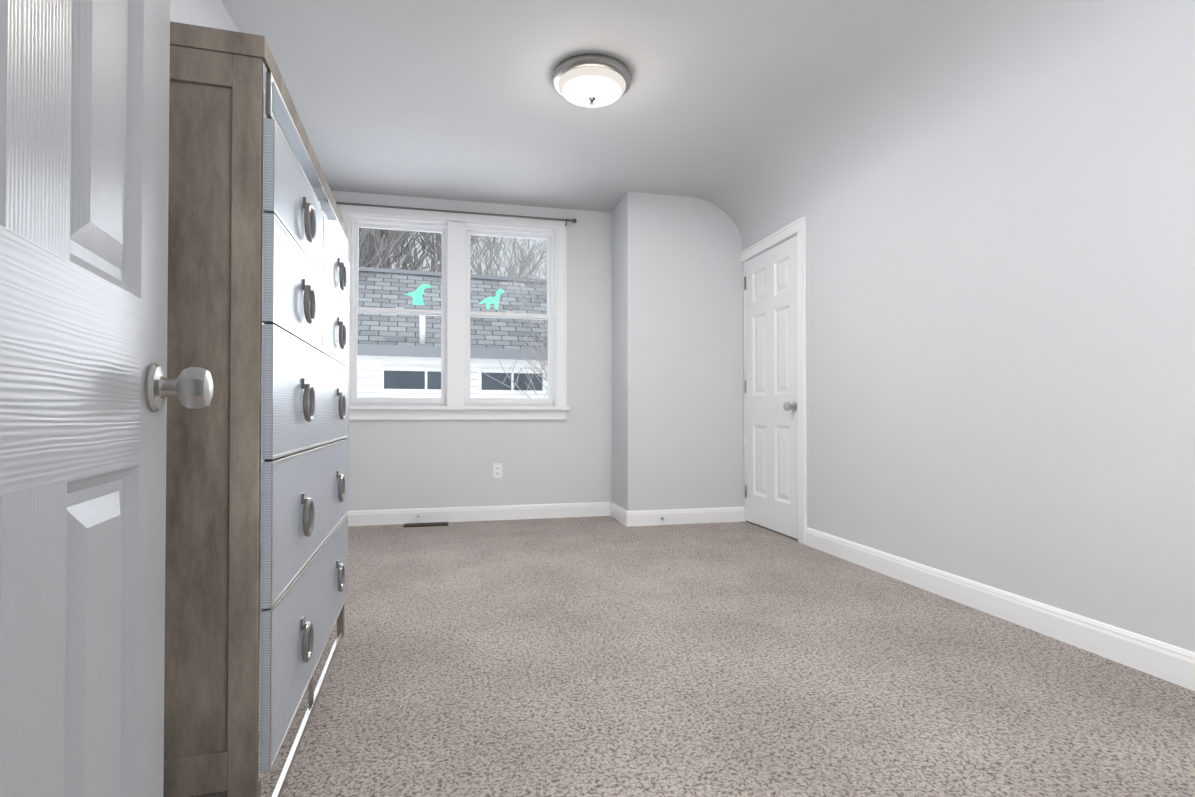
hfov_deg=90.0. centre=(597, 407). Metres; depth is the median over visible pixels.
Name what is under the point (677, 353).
wall
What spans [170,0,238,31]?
wall
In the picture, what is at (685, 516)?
baseboard
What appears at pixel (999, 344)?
wall
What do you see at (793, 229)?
trim
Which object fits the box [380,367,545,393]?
windows
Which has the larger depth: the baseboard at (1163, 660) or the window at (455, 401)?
the window at (455, 401)
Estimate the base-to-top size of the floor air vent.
0.009 m
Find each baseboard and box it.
[348,502,609,525]
[610,502,626,525]
[626,507,744,526]
[805,527,1194,690]
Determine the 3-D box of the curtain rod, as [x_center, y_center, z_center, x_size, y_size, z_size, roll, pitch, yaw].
[-1.061,-1.465,4.579,1.824,0.079,0.096,0,-1,-13]
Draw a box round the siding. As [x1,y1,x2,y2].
[357,364,547,397]
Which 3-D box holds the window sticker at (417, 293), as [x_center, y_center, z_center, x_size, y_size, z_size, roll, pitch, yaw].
[-1.407,-0.882,4.659,0.210,0.168,0.001,0,-1,-13]
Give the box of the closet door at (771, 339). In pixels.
[745,235,797,538]
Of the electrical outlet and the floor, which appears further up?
the electrical outlet
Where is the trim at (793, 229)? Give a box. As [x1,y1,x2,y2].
[740,217,806,544]
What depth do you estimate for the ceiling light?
2.82 m
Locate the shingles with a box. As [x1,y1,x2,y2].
[357,271,547,349]
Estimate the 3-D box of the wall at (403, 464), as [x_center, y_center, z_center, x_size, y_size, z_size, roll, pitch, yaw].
[-0.504,-0.357,4.856,3.380,2.480,0.220,0,-1,-13]
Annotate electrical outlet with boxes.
[493,463,501,477]
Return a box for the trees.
[359,228,547,397]
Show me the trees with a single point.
(391, 241)
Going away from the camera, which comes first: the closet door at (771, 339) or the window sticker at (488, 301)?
the closet door at (771, 339)
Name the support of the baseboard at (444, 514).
attached to the wall at (403, 464)
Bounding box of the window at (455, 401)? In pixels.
[337,202,568,419]
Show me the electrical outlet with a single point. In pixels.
(497, 470)
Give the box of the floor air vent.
[403,522,448,526]
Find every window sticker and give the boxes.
[404,284,430,304]
[479,289,503,308]
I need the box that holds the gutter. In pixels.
[357,267,547,367]
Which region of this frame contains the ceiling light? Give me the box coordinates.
[552,54,630,106]
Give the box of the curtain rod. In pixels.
[336,202,576,225]
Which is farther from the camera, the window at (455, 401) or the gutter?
the gutter
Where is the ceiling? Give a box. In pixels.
[221,0,1175,249]
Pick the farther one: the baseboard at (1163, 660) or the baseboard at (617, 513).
the baseboard at (617, 513)
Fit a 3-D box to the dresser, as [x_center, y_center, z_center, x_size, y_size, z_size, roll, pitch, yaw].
[-1.002,0.084,1.610,0.522,1.520,1.218,0,-1,-16]
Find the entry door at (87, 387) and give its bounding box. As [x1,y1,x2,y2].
[0,0,212,796]
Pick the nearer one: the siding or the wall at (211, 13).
the wall at (211, 13)
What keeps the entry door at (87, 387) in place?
attached to the trim
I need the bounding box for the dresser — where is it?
[163,21,349,796]
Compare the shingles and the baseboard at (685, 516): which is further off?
the shingles
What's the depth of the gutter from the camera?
9.21 m
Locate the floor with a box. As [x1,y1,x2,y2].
[281,516,1194,796]
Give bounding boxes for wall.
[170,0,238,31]
[331,190,611,510]
[612,191,743,510]
[743,0,1194,651]
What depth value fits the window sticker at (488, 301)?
4.79 m
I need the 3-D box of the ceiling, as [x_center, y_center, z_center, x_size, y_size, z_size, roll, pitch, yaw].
[0.311,-1.592,1.929,3.630,0.680,6.320,0,-1,-13]

